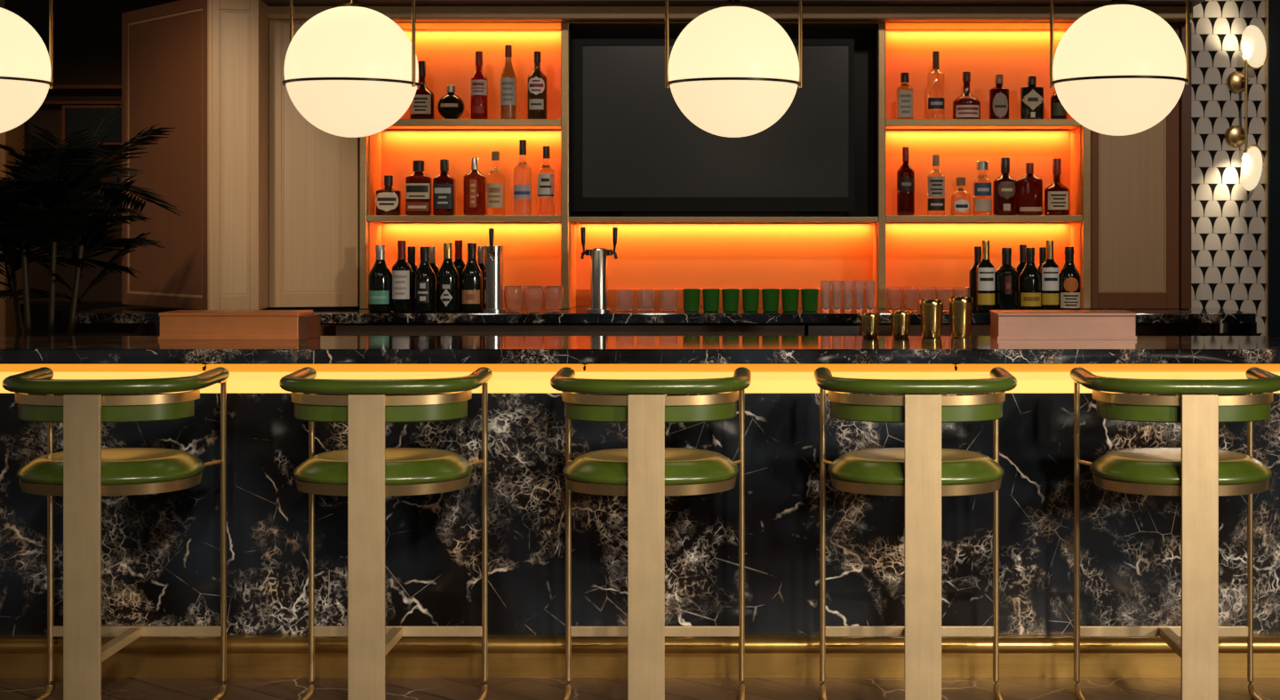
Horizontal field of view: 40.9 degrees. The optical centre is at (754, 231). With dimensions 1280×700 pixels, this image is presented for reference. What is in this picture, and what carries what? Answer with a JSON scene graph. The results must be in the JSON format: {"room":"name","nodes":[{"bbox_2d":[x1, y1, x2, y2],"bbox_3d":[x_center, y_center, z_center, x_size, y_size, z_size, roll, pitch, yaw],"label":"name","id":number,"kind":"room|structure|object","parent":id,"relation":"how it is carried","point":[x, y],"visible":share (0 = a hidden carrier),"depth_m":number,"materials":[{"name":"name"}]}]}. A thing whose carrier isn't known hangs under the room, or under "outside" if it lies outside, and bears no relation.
{"room":"bar","nodes":[
{"label":"bar","id":0,"kind":"room"},
{"bbox_2d":[0,0,24,335],"bbox_3d":[-4.059,-0.065,9.225,0.139,2.920,0.250,0,0,0],"label":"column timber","id":1,"kind":"structure","parent":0,"point":[12,138],"depth_m":9.16,"materials":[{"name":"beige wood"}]},
{"bbox_2d":[24,0,179,335],"bbox_3d":[-1.225,-0.065,9.675,7.950,2.920,0.150,0,0,0],"label":"wall","id":2,"kind":"structure","parent":0,"point":[87,34],"depth_m":9.60,"materials":[{"name":"paint"}]},
{"bbox_2d":[19,301,133,311],"bbox_3d":[-4.290,0.416,9.440,1.820,0.039,0.320,0,0,0],"label":"trim","id":3,"kind":"structure","parent":2,"relation":"attached to","point":[35,306],"depth_m":9.28,"materials":[{"name":"black"}]},
{"bbox_2d":[41,101,121,104],"bbox_3d":[-4.336,-0.718,9.570,1.729,0.015,0.060,0,0,0],"label":"trim","id":4,"kind":"structure","parent":2,"relation":"attached to","point":[44,102],"depth_m":9.54,"materials":[{"name":"brown wood"}]},
{"bbox_2d":[48,84,121,89],"bbox_3d":[-4.336,-0.804,9.560,1.729,0.020,0.080,0,0,0],"label":"trim","id":5,"kind":"structure","parent":2,"relation":"attached to","point":[55,86],"depth_m":9.52,"materials":[{"name":"brown wood"}]},
{"bbox_2d":[62,105,121,145],"bbox_3d":[-3.675,-0.591,9.557,0.368,0.218,0.085,0,0,0],"label":"window","id":6,"kind":"structure","parent":2,"relation":"in","point":[75,118],"depth_m":9.52,"materials":[{"name":"brown wood"}]},
{"bbox_2d":[121,0,359,310],"bbox_3d":[-2.231,-0.311,7.243,1.085,1.290,0.714,0,0,0],"label":"wall panel","id":7,"kind":"object","parent":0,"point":[268,198],"visible":0.72,"depth_m":7.18,"materials":[{"name":"beige wood"}]},
{"bbox_2d":[0,678,1279,699],"bbox_3d":[-0.500,1.425,3.600,9.400,0.060,12.400,0,0,0],"label":"floor","id":8,"kind":"structure","parent":0,"point":[11,689],"depth_m":5.20,"materials":[{"name":"brown stone"}]},
{"bbox_2d":[0,103,183,335],"bbox_3d":[-2.681,0.457,6.322,1.037,1.876,1.095,0,0,0],"label":"potted palm","id":9,"kind":"object","parent":8,"relation":"on","point":[37,209],"visible":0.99,"depth_m":6.28,"materials":[{"name":"green plant"}]},
{"bbox_2d":[1,367,229,699],"bbox_3d":[-1.854,0.900,4.927,0.576,0.989,0.440,0,0,0],"label":"bar stool","id":10,"kind":"object","parent":8,"relation":"on","point":[84,472],"visible":1,"depth_m":4.75,"materials":[{"name":"green leather"}]},
{"bbox_2d":[16,448,205,485],"bbox_3d":[-1.854,0.675,4.935,0.507,0.060,0.425,0,0,0],"label":"seat cushion","id":11,"kind":"object","parent":10,"relation":"on","point":[116,466],"depth_m":4.78,"materials":[{"name":"green leather"}]},
{"bbox_2d":[279,367,492,699],"bbox_3d":[-1.070,0.900,4.927,0.576,0.989,0.440,0,0,0],"label":"bar stool","id":12,"kind":"object","parent":8,"relation":"on","point":[367,472],"visible":1,"depth_m":4.74,"materials":[{"name":"green fabric"}]},
{"bbox_2d":[292,448,473,485],"bbox_3d":[-1.070,0.675,4.935,0.507,0.060,0.425,0,0,0],"label":"seat cushion","id":13,"kind":"object","parent":12,"relation":"on","point":[400,466],"depth_m":4.78,"materials":[{"name":"green leather"}]},
{"bbox_2d":[0,364,1279,678],"bbox_3d":[-0.435,0.902,5.579,6.230,0.986,0.522,0,0,0],"label":"bar counter","id":14,"kind":"object","parent":8,"relation":"on","point":[161,552],"depth_m":5.38,"materials":[{"name":"black"}]},
{"bbox_2d":[0,336,1279,364],"bbox_3d":[-0.445,0.383,5.530,6.290,0.045,0.660,0,0,0],"label":"countertop","id":15,"kind":"structure","parent":14,"relation":"on","point":[13,349],"depth_m":5.20,"materials":[{"name":"black stone"}]},
{"bbox_2d":[158,310,319,340],"bbox_3d":[-1.723,0.315,5.736,0.489,0.090,0.195,0,0,0],"label":"box","id":16,"kind":"object","parent":15,"relation":"on","point":[177,324],"visible":1,"depth_m":5.64,"materials":[{"name":"red wood"}]},
{"bbox_2d":[860,312,879,337],"bbox_3d":[0.391,0.319,5.780,0.066,0.081,0.066,0,0,0],"label":"tumbler","id":17,"kind":"object","parent":15,"relation":"on","point":[869,321],"visible":1,"depth_m":5.75,"materials":[{"name":"gold metal"}]},
{"bbox_2d":[890,311,911,337],"bbox_3d":[0.494,0.316,5.780,0.069,0.087,0.069,0,0,0],"label":"tumbler","id":18,"kind":"object","parent":15,"relation":"on","point":[900,320],"visible":1,"depth_m":5.75,"materials":[{"name":"gold metal"}]},
{"bbox_2d":[919,299,943,337],"bbox_3d":[0.598,0.296,5.780,0.081,0.126,0.081,0,0,0],"label":"tumbler","id":19,"kind":"object","parent":15,"relation":"on","point":[931,310],"visible":1,"depth_m":5.75,"materials":[{"name":"gold metal"}]},
{"bbox_2d":[948,296,973,337],"bbox_3d":[0.697,0.292,5.780,0.081,0.135,0.081,0,0,0],"label":"tumbler","id":20,"kind":"object","parent":15,"relation":"on","point":[960,308],"visible":1,"depth_m":5.75,"materials":[{"name":"gold metal"}]},
{"bbox_2d":[989,310,1136,340],"bbox_3d":[1.031,0.315,5.736,0.460,0.090,0.195,0,0,0],"label":"box","id":21,"kind":"object","parent":15,"relation":"on","point":[1004,324],"visible":1,"depth_m":5.64,"materials":[{"name":"brown wood"}]},
{"bbox_2d":[550,367,751,699],"bbox_3d":[-0.299,0.900,4.927,0.576,0.989,0.440,0,0,0],"label":"bar stool","id":22,"kind":"object","parent":8,"relation":"on","point":[645,471],"visible":1,"depth_m":4.74,"materials":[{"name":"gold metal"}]},
{"bbox_2d":[562,448,738,485],"bbox_3d":[-0.299,0.675,4.935,0.507,0.060,0.425,0,0,0],"label":"seat cushion","id":23,"kind":"object","parent":22,"relation":"on","point":[679,466],"depth_m":4.78,"materials":[{"name":"green leather"}]},
{"bbox_2d":[62,305,1256,335],"bbox_3d":[-0.369,0.864,7.300,4.852,1.061,0.800,0,0,0],"label":"countertop","id":24,"kind":"structure","parent":8,"relation":"on","point":[576,321],"depth_m":6.94,"materials":[{"name":"black stone"}]},
{"bbox_2d":[368,245,391,311],"bbox_3d":[-1.546,0.196,7.059,0.099,0.275,0.100,0,0,0],"label":"wine bottle","id":25,"kind":"object","parent":24,"relation":"on","point":[380,278],"visible":1,"depth_m":7.02,"materials":[{"name":"glass"}]},
{"bbox_2d":[392,240,411,311],"bbox_3d":[-1.458,0.186,7.059,0.080,0.294,0.082,0,0,0],"label":"wine bottle","id":26,"kind":"object","parent":24,"relation":"on","point":[401,269],"visible":1,"depth_m":7.03,"materials":[{"name":"glass"}]},
{"bbox_2d":[413,247,436,311],"bbox_3d":[-1.362,0.199,7.059,0.091,0.268,0.093,0,0,0],"label":"wine bottle","id":27,"kind":"object","parent":24,"relation":"on","point":[424,280],"visible":1,"depth_m":7.03,"materials":[{"name":"glass"}]},
{"bbox_2d":[437,243,458,311],"bbox_3d":[-1.267,0.192,7.059,0.088,0.283,0.089,0,0,0],"label":"wine bottle","id":28,"kind":"object","parent":24,"relation":"on","point":[447,276],"visible":1,"depth_m":7.03,"materials":[{"name":"glass"}]},
{"bbox_2d":[453,240,465,311],"bbox_3d":[-1.242,0.186,7.170,0.074,0.295,0.074,0,0,0],"label":"wine bottle","id":29,"kind":"object","parent":24,"relation":"on","point":[459,263],"visible":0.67,"depth_m":7.15,"materials":[{"name":"glass"}]},
{"bbox_2d":[461,243,482,311],"bbox_3d":[-1.167,0.192,7.059,0.088,0.283,0.089,0,0,0],"label":"wine bottle","id":30,"kind":"object","parent":24,"relation":"on","point":[471,276],"visible":0.99,"depth_m":7.03,"materials":[{"name":"glass"}]},
{"bbox_2d":[481,228,505,312],"bbox_3d":[-1.076,0.161,7.014,0.100,0.344,0.115,0,0,36],"label":"tap tower","id":31,"kind":"object","parent":24,"relation":"on","point":[493,254],"visible":1,"depth_m":6.99,"materials":[{"name":"metal"}]},
{"bbox_2d":[504,286,523,311],"bbox_3d":[-0.998,0.281,7.080,0.081,0.104,0.081,0,0,0],"label":"tumbler","id":32,"kind":"object","parent":24,"relation":"on","point":[513,295],"visible":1,"depth_m":7.05,"materials":[{"name":"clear glass"}]},
{"bbox_2d":[523,286,543,311],"bbox_3d":[-0.915,0.281,7.080,0.081,0.104,0.081,0,0,0],"label":"tumbler","id":33,"kind":"object","parent":24,"relation":"on","point":[533,296],"visible":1,"depth_m":7.05,"materials":[{"name":"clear glass"}]},
{"bbox_2d":[544,286,563,311],"bbox_3d":[-0.832,0.281,7.080,0.081,0.104,0.081,0,0,0],"label":"tumbler","id":34,"kind":"object","parent":24,"relation":"on","point":[553,295],"visible":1,"depth_m":7.05,"materials":[{"name":"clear glass"}]},
{"bbox_2d":[580,227,617,312],"bbox_3d":[-0.639,0.159,7.020,0.128,0.349,0.100,0,0,36],"label":"tap tower","id":35,"kind":"object","parent":24,"relation":"on","point":[598,256],"visible":1,"depth_m":6.99,"materials":[{"name":"metal"}]},
{"bbox_2d":[616,289,634,311],"bbox_3d":[-0.537,0.289,7.080,0.077,0.089,0.077,0,0,0],"label":"tumbler","id":36,"kind":"object","parent":24,"relation":"on","point":[624,298],"visible":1,"depth_m":7.05,"materials":[{"name":"clear glass"}]},
{"bbox_2d":[637,289,655,311],"bbox_3d":[-0.449,0.289,7.080,0.077,0.089,0.077,0,0,0],"label":"tumbler","id":37,"kind":"object","parent":24,"relation":"on","point":[645,298],"visible":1,"depth_m":7.05,"materials":[{"name":"clear glass"}]},
{"bbox_2d":[659,289,677,311],"bbox_3d":[-0.357,0.289,7.080,0.077,0.089,0.077,0,0,0],"label":"tumbler","id":38,"kind":"object","parent":24,"relation":"on","point":[668,298],"visible":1,"depth_m":7.05,"materials":[{"name":"clear glass"}]},
{"bbox_2d":[682,288,700,311],"bbox_3d":[-0.261,0.287,7.080,0.073,0.093,0.073,0,0,0],"label":"tumbler","id":39,"kind":"object","parent":24,"relation":"on","point":[691,297],"visible":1,"depth_m":7.05,"materials":[{"name":"green glass"}]},
{"bbox_2d":[702,288,719,311],"bbox_3d":[-0.180,0.287,7.080,0.073,0.093,0.073,0,0,0],"label":"tumbler","id":40,"kind":"object","parent":24,"relation":"on","point":[710,297],"visible":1,"depth_m":7.05,"materials":[{"name":"green glass"}]},
{"bbox_2d":[359,22,1090,309],"bbox_3d":[-0.125,-0.280,7.444,3.120,1.226,0.312,0,0,0],"label":"shelving unit","id":41,"kind":"object","parent":24,"relation":"on","point":[871,242],"visible":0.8,"depth_m":7.56,"materials":[{"name":"orange wood"}]},
{"bbox_2d":[376,175,400,215],"bbox_3d":[-1.585,-0.154,7.399,0.104,0.173,0.074,0,0,0],"label":"liquor bottle","id":42,"kind":"object","parent":41,"relation":"on","point":[388,198],"visible":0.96,"depth_m":7.37,"materials":[{"name":"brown glass"}]},
{"bbox_2d":[405,160,431,215],"bbox_3d":[-1.455,-0.186,7.399,0.108,0.239,0.077,0,0,0],"label":"liquor bottle","id":43,"kind":"object","parent":41,"relation":"on","point":[418,185],"visible":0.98,"depth_m":7.36,"materials":[{"name":"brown glass"}]},
{"bbox_2d":[409,61,434,119],"bbox_3d":[-1.439,-0.607,7.399,0.103,0.256,0.105,0,0,0],"label":"liquor bottle","id":44,"kind":"object","parent":41,"relation":"on","point":[422,106],"visible":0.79,"depth_m":7.36,"materials":[{"name":"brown glass"}]},
{"bbox_2d":[432,159,455,215],"bbox_3d":[-1.343,-0.188,7.399,0.088,0.242,0.090,0,0,0],"label":"liquor bottle","id":45,"kind":"object","parent":41,"relation":"on","point":[444,184],"visible":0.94,"depth_m":7.36,"materials":[{"name":"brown glass"}]},
{"bbox_2d":[437,85,464,119],"bbox_3d":[-1.314,-0.555,7.399,0.115,0.152,0.116,0,0,0],"label":"liquor bottle","id":46,"kind":"object","parent":41,"relation":"on","point":[451,106],"visible":0.87,"depth_m":7.36,"materials":[{"name":"glass"}]},
{"bbox_2d":[463,157,486,215],"bbox_3d":[-1.212,-0.192,7.399,0.096,0.250,0.097,0,0,0],"label":"liquor bottle","id":47,"kind":"object","parent":41,"relation":"on","point":[474,181],"visible":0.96,"depth_m":7.36,"materials":[{"name":"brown glass"}]},
{"bbox_2d":[470,51,487,119],"bbox_3d":[-1.193,-0.628,7.399,0.073,0.298,0.074,0,0,0],"label":"liquor bottle","id":48,"kind":"object","parent":41,"relation":"on","point":[478,82],"visible":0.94,"depth_m":7.37,"materials":[{"name":"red glass"}]},
{"bbox_2d":[486,151,504,215],"bbox_3d":[-1.122,-0.206,7.399,0.080,0.277,0.082,0,0,0],"label":"liquor bottle","id":49,"kind":"object","parent":41,"relation":"on","point":[495,180],"visible":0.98,"depth_m":7.37,"materials":[{"name":"clear glass"}]},
{"bbox_2d":[500,45,516,119],"bbox_3d":[-1.066,-0.641,7.399,0.067,0.325,0.069,0,0,0],"label":"liquor bottle","id":50,"kind":"object","parent":41,"relation":"on","point":[508,80],"visible":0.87,"depth_m":7.37,"materials":[{"name":"clear glass"}]},
{"bbox_2d":[513,139,531,215],"bbox_3d":[-1.004,-0.231,7.399,0.077,0.327,0.078,0,0,0],"label":"liquor bottle","id":51,"kind":"object","parent":41,"relation":"on","point":[522,172],"visible":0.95,"depth_m":7.37,"materials":[{"name":"clear glass"}]},
{"bbox_2d":[527,51,547,119],"bbox_3d":[-0.941,-0.628,7.399,0.084,0.298,0.086,0,0,0],"label":"liquor bottle","id":52,"kind":"object","parent":41,"relation":"on","point":[537,81],"visible":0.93,"depth_m":7.37,"materials":[{"name":"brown glass"}]},
{"bbox_2d":[537,145,554,215],"bbox_3d":[-0.902,-0.217,7.399,0.073,0.300,0.074,0,0,0],"label":"liquor bottle","id":53,"kind":"object","parent":41,"relation":"on","point":[546,174],"visible":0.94,"depth_m":7.37,"materials":[{"name":"clear glass"}]},
{"bbox_2d":[571,39,854,216],"bbox_3d":[-0.180,-0.444,7.450,1.217,0.765,0.197,0,0,0],"label":"television","id":54,"kind":"object","parent":41,"relation":"on","point":[635,153],"visible":0.89,"depth_m":7.36,"materials":[{"name":"black plastic"}]},
{"bbox_2d":[576,289,866,306],"bbox_3d":[-0.133,0.296,7.554,1.311,0.073,0.012,0,0,0],"label":"backsplash","id":55,"kind":"structure","parent":41,"relation":"attached to","point":[582,296],"depth_m":7.55,"materials":[{"name":"green glass"}]},
{"bbox_2d":[896,72,913,119],"bbox_3d":[0.650,-0.582,7.399,0.073,0.206,0.074,0,0,0],"label":"liquor bottle","id":56,"kind":"object","parent":41,"relation":"on","point":[904,92],"visible":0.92,"depth_m":7.37,"materials":[{"name":"clear glass"}]},
{"bbox_2d":[896,146,914,215],"bbox_3d":[0.654,-0.215,7.399,0.077,0.296,0.078,0,0,0],"label":"liquor bottle","id":57,"kind":"object","parent":41,"relation":"on","point":[905,174],"visible":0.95,"depth_m":7.37,"materials":[{"name":"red glass"}]},
{"bbox_2d":[927,51,944,119],"bbox_3d":[0.785,-0.628,7.399,0.073,0.298,0.074,0,0,0],"label":"liquor bottle","id":58,"kind":"object","parent":41,"relation":"on","point":[935,78],"visible":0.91,"depth_m":7.37,"materials":[{"name":"clear glass"}]},
{"bbox_2d":[927,154,944,215],"bbox_3d":[0.785,-0.198,7.399,0.077,0.262,0.078,0,0,0],"label":"liquor bottle","id":59,"kind":"object","parent":41,"relation":"on","point":[935,179],"visible":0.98,"depth_m":7.37,"materials":[{"name":"clear glass"}]},
{"bbox_2d":[951,176,970,215],"bbox_3d":[0.893,-0.150,7.399,0.084,0.166,0.086,0,0,0],"label":"liquor bottle","id":60,"kind":"object","parent":41,"relation":"on","point":[960,198],"visible":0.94,"depth_m":7.37,"materials":[{"name":"clear glass"}]},
{"bbox_2d":[952,72,980,119],"bbox_3d":[0.918,-0.584,7.399,0.119,0.210,0.120,0,0,0],"label":"liquor bottle","id":61,"kind":"object","parent":41,"relation":"on","point":[966,106],"visible":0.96,"depth_m":7.36,"materials":[{"name":"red glass"}]},
{"bbox_2d":[972,160,991,215],"bbox_3d":[0.985,-0.184,7.399,0.080,0.235,0.082,0,0,0],"label":"liquor bottle","id":62,"kind":"object","parent":41,"relation":"on","point":[981,186],"visible":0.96,"depth_m":7.37,"materials":[{"name":"clear glass"}]},
{"bbox_2d":[989,74,1008,119],"bbox_3d":[1.058,-0.578,7.399,0.085,0.198,0.086,0,0,0],"label":"liquor bottle","id":63,"kind":"object","parent":41,"relation":"on","point":[999,94],"visible":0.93,"depth_m":7.36,"materials":[{"name":"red glass"}]},
{"bbox_2d":[992,157,1017,215],"bbox_3d":[1.085,-0.192,7.399,0.103,0.250,0.105,0,0,0],"label":"liquor bottle","id":64,"kind":"object","parent":41,"relation":"on","point":[1004,188],"visible":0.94,"depth_m":7.36,"materials":[{"name":"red glass"}]},
{"bbox_2d":[1016,162,1042,215],"bbox_3d":[1.191,-0.180,7.400,0.108,0.227,0.082,0,0,0],"label":"liquor bottle","id":65,"kind":"object","parent":41,"relation":"on","point":[1029,187],"visible":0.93,"depth_m":7.36,"materials":[{"name":"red glass"}]},
{"bbox_2d":[1020,76,1043,119],"bbox_3d":[1.201,-0.574,7.399,0.096,0.190,0.054,0,0,0],"label":"liquor bottle","id":66,"kind":"object","parent":41,"relation":"on","point":[1031,96],"visible":0.89,"depth_m":7.37,"materials":[{"name":"glass"}]},
{"bbox_2d":[1044,158,1069,215],"bbox_3d":[1.308,-0.190,7.399,0.107,0.246,0.109,0,0,0],"label":"liquor bottle","id":67,"kind":"object","parent":41,"relation":"on","point":[1056,196],"visible":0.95,"depth_m":7.36,"materials":[{"name":"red glass"}]},
{"bbox_2d":[1050,90,1066,119],"bbox_3d":[1.316,-0.572,7.399,0.069,0.187,0.070,0,0,0],"label":"liquor bottle","id":68,"kind":"object","parent":41,"relation":"on","point":[1058,111],"visible":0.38,"depth_m":7.37,"materials":[{"name":"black glass"}]},
{"bbox_2d":[721,288,739,311],"bbox_3d":[-0.099,0.287,7.080,0.073,0.093,0.073,0,0,0],"label":"tumbler","id":69,"kind":"object","parent":24,"relation":"on","point":[730,297],"visible":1,"depth_m":7.05,"materials":[{"name":"green glass"}]},
{"bbox_2d":[742,288,759,311],"bbox_3d":[-0.017,0.287,7.080,0.073,0.093,0.073,0,0,0],"label":"tumbler","id":70,"kind":"object","parent":24,"relation":"on","point":[750,297],"visible":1,"depth_m":7.05,"materials":[{"name":"green glass"}]},
{"bbox_2d":[761,288,779,311],"bbox_3d":[0.066,0.287,7.080,0.073,0.093,0.073,0,0,0],"label":"tumbler","id":71,"kind":"object","parent":24,"relation":"on","point":[770,297],"visible":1,"depth_m":7.05,"materials":[{"name":"green glass"}]},
{"bbox_2d":[781,288,799,311],"bbox_3d":[0.147,0.287,7.080,0.073,0.093,0.073,0,0,0],"label":"tumbler","id":72,"kind":"object","parent":24,"relation":"on","point":[789,297],"visible":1,"depth_m":7.05,"materials":[{"name":"green glass"}]},
{"bbox_2d":[800,288,818,311],"bbox_3d":[0.228,0.287,7.080,0.073,0.093,0.073,0,0,0],"label":"tumbler","id":73,"kind":"object","parent":24,"relation":"on","point":[809,297],"visible":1,"depth_m":7.05,"materials":[{"name":"green glass"}]},
{"bbox_2d":[820,280,831,311],"bbox_3d":[0.294,0.270,7.080,0.046,0.126,0.046,0,0,0],"label":"glass","id":74,"kind":"object","parent":24,"relation":"on","point":[825,285],"visible":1,"depth_m":7.06,"materials":[{"name":"white"}]},
{"bbox_2d":[831,280,842,311],"bbox_3d":[0.341,0.270,7.080,0.046,0.126,0.046,0,0,0],"label":"glass","id":75,"kind":"object","parent":24,"relation":"on","point":[836,285],"visible":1,"depth_m":7.06,"materials":[{"name":"white"}]},
{"bbox_2d":[842,280,853,311],"bbox_3d":[0.387,0.270,7.080,0.046,0.126,0.046,0,0,0],"label":"glass","id":76,"kind":"object","parent":24,"relation":"on","point":[847,285],"visible":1,"depth_m":7.06,"materials":[{"name":"white"}]},
{"bbox_2d":[853,280,864,311],"bbox_3d":[0.433,0.270,7.080,0.046,0.126,0.046,0,0,0],"label":"glass","id":77,"kind":"object","parent":24,"relation":"on","point":[859,285],"visible":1,"depth_m":7.06,"materials":[{"name":"white"}]},
{"bbox_2d":[864,280,875,311],"bbox_3d":[0.479,0.270,7.080,0.046,0.126,0.046,0,0,0],"label":"glass","id":78,"kind":"object","parent":24,"relation":"on","point":[869,285],"visible":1,"depth_m":7.06,"materials":[{"name":"white"}]},
{"bbox_2d":[886,287,903,311],"bbox_3d":[0.578,0.283,7.080,0.069,0.100,0.069,0,0,0],"label":"tumbler","id":79,"kind":"object","parent":24,"relation":"on","point":[893,294],"visible":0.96,"depth_m":7.05,"materials":[{"name":"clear glass"}]},
{"bbox_2d":[903,287,919,311],"bbox_3d":[0.648,0.283,7.080,0.069,0.100,0.069,0,0,0],"label":"tumbler","id":80,"kind":"object","parent":24,"relation":"on","point":[910,294],"visible":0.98,"depth_m":7.05,"materials":[{"name":"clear glass"}]},
{"bbox_2d":[885,289,953,306],"bbox_3d":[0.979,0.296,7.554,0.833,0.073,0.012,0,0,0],"label":"glasses","id":81,"kind":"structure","parent":24,"relation":"on","point":[902,305],"depth_m":7.55,"materials":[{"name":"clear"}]},
{"bbox_2d":[936,287,953,311],"bbox_3d":[0.788,0.283,7.080,0.069,0.100,0.069,0,0,0],"label":"tumbler","id":82,"kind":"object","parent":24,"relation":"on","point":[943,293],"visible":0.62,"depth_m":7.05,"materials":[{"name":"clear glass"}]},
{"bbox_2d":[968,246,981,311],"bbox_3d":[0.936,0.199,7.170,0.070,0.268,0.070,0,0,0],"label":"wine bottle","id":83,"kind":"object","parent":24,"relation":"on","point":[977,249],"visible":0.56,"depth_m":7.15,"materials":[{"name":"glass"}]},
{"bbox_2d":[976,240,995,311],"bbox_3d":[0.955,0.186,7.059,0.077,0.294,0.078,0,0,0],"label":"wine bottle","id":84,"kind":"object","parent":24,"relation":"on","point":[985,270],"visible":0.98,"depth_m":7.03,"materials":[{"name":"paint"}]},
{"bbox_2d":[995,248,1018,310],"bbox_3d":[1.041,0.201,7.059,0.095,0.264,0.097,0,0,0],"label":"wine bottle","id":85,"kind":"object","parent":24,"relation":"on","point":[1006,276],"visible":0.88,"depth_m":7.02,"materials":[{"name":"glass"}]},
{"bbox_2d":[1018,248,1041,310],"bbox_3d":[1.138,0.201,7.059,0.091,0.264,0.093,0,0,0],"label":"wine bottle","id":86,"kind":"object","parent":24,"relation":"on","point":[1029,281],"visible":0.89,"depth_m":7.03,"materials":[{"name":"glass"}]},
{"bbox_2d":[1040,240,1059,310],"bbox_3d":[1.219,0.186,7.059,0.077,0.294,0.078,0,0,0],"label":"wine bottle","id":87,"kind":"object","parent":24,"relation":"on","point":[1049,270],"visible":0.97,"depth_m":7.03,"materials":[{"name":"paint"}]},
{"bbox_2d":[1059,247,1080,310],"bbox_3d":[1.300,0.199,7.059,0.091,0.268,0.093,0,0,0],"label":"wine bottle","id":88,"kind":"object","parent":24,"relation":"on","point":[1069,276],"visible":0.91,"depth_m":7.03,"materials":[{"name":"glass"}]},
{"bbox_2d":[1090,23,1191,309],"bbox_3d":[1.647,-0.276,7.470,0.420,1.218,0.420,0,0,0],"label":"wall panel","id":89,"kind":"object","parent":24,"relation":"on","point":[1140,182],"visible":0.66,"depth_m":7.30,"materials":[{"name":"beige wood"}]},
{"bbox_2d":[814,367,1017,699],"bbox_3d":[0.464,0.900,4.927,0.576,0.989,0.440,0,0,0],"label":"bar stool","id":90,"kind":"object","parent":8,"relation":"on","point":[923,472],"visible":1,"depth_m":4.74,"materials":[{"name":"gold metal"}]},
{"bbox_2d":[827,448,1004,485],"bbox_3d":[0.464,0.675,4.935,0.507,0.060,0.425,0,0,0],"label":"seat cushion","id":91,"kind":"object","parent":90,"relation":"on","point":[882,466],"depth_m":4.78,"materials":[{"name":"green leather"}]},
{"bbox_2d":[1070,367,1279,699],"bbox_3d":[1.227,0.900,4.927,0.576,0.989,0.440,0,0,0],"label":"bar stool","id":92,"kind":"object","parent":8,"relation":"on","point":[1198,472],"visible":1,"depth_m":4.75,"materials":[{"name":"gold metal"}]},
{"bbox_2d":[1089,448,1271,485],"bbox_3d":[1.227,0.675,4.935,0.507,0.060,0.425,0,0,0],"label":"seat cushion","id":93,"kind":"object","parent":92,"relation":"on","point":[1139,466],"depth_m":4.78,"materials":[{"name":"green leather"}]},
{"bbox_2d":[261,0,1205,7],"bbox_3d":[-0.132,-1.236,7.370,3.966,0.579,0.700,0,0,0],"label":"ceiling","id":94,"kind":"structure","parent":0,"point":[270,3],"depth_m":7.07,"materials":[{"name":"black"}]},
{"bbox_2d":[267,6,1192,23],"bbox_3d":[-0.131,-0.917,7.440,3.939,0.055,0.560,0,0,0],"label":"trim","id":95,"kind":"structure","parent":94,"relation":"attached to","point":[1171,14],"depth_m":7.16,"materials":[{"name":"beige wood"}]},
{"bbox_2d":[1184,0,1264,335],"bbox_3d":[2.318,-0.065,7.495,0.863,2.920,0.150,0,0,0],"label":"tiled wall","id":96,"kind":"structure","parent":0,"point":[1228,220],"depth_m":7.42,"materials":[{"name":"tile"}]},
{"bbox_2d":[1224,24,1267,191],"bbox_3d":[2.115,-0.528,7.367,0.100,0.711,0.172,0,0,-34],"label":"wall sconce","id":97,"kind":"object","parent":96,"relation":"attached to","point":[1253,44],"visible":1,"depth_m":7.32,"materials":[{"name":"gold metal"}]},
{"bbox_2d":[1264,0,1268,335],"bbox_3d":[2.216,-0.065,7.402,0.005,2.920,0.035,0,0,0],"label":"trim","id":98,"kind":"structure","parent":96,"relation":"attached to","point":[1266,1],"depth_m":7.38,"materials":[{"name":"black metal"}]},
{"bbox_2d":[1268,0,1279,335],"bbox_3d":[2.254,-0.065,7.402,0.070,2.920,0.035,0,0,0],"label":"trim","id":99,"kind":"structure","parent":96,"relation":"attached to","point":[1274,5],"depth_m":7.38,"materials":[{"name":"black"}]},
{"bbox_3d":[-0.500,-1.565,3.600,9.400,0.080,12.400,0,0,0],"label":"ceiling","id":100,"kind":"structure","parent":0,"visible":0},
{"bbox_2d":[0,0,53,133],"bbox_3d":[-2.505,-0.911,5.530,0.448,1.202,0.434,0,0,-34],"label":"globe pendant","id":101,"kind":"object","parent":100,"relation":"hanging from","point":[26,64],"visible":1,"depth_m":5.46,"materials":[{"name":"beige glass"}]},
{"bbox_2d":[282,0,420,137],"bbox_3d":[-1.303,-0.904,5.530,0.448,1.202,0.434,0,0,14],"label":"globe pendant","id":102,"kind":"object","parent":100,"relation":"hanging from","point":[351,70],"visible":1,"depth_m":5.38,"materials":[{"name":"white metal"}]},
{"bbox_2d":[664,0,802,137],"bbox_3d":[-0.068,-0.904,5.530,0.448,1.202,0.434,0,0,0],"label":"globe pendant","id":103,"kind":"object","parent":100,"relation":"hanging from","point":[733,70],"visible":1,"depth_m":5.38,"materials":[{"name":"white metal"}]},
{"bbox_2d":[1049,0,1190,135],"bbox_3d":[1.179,-0.909,5.530,0.448,1.202,0.434,0,0,17],"label":"globe pendant","id":104,"kind":"object","parent":100,"relation":"hanging from","point":[1120,68],"visible":1,"depth_m":5.38,"materials":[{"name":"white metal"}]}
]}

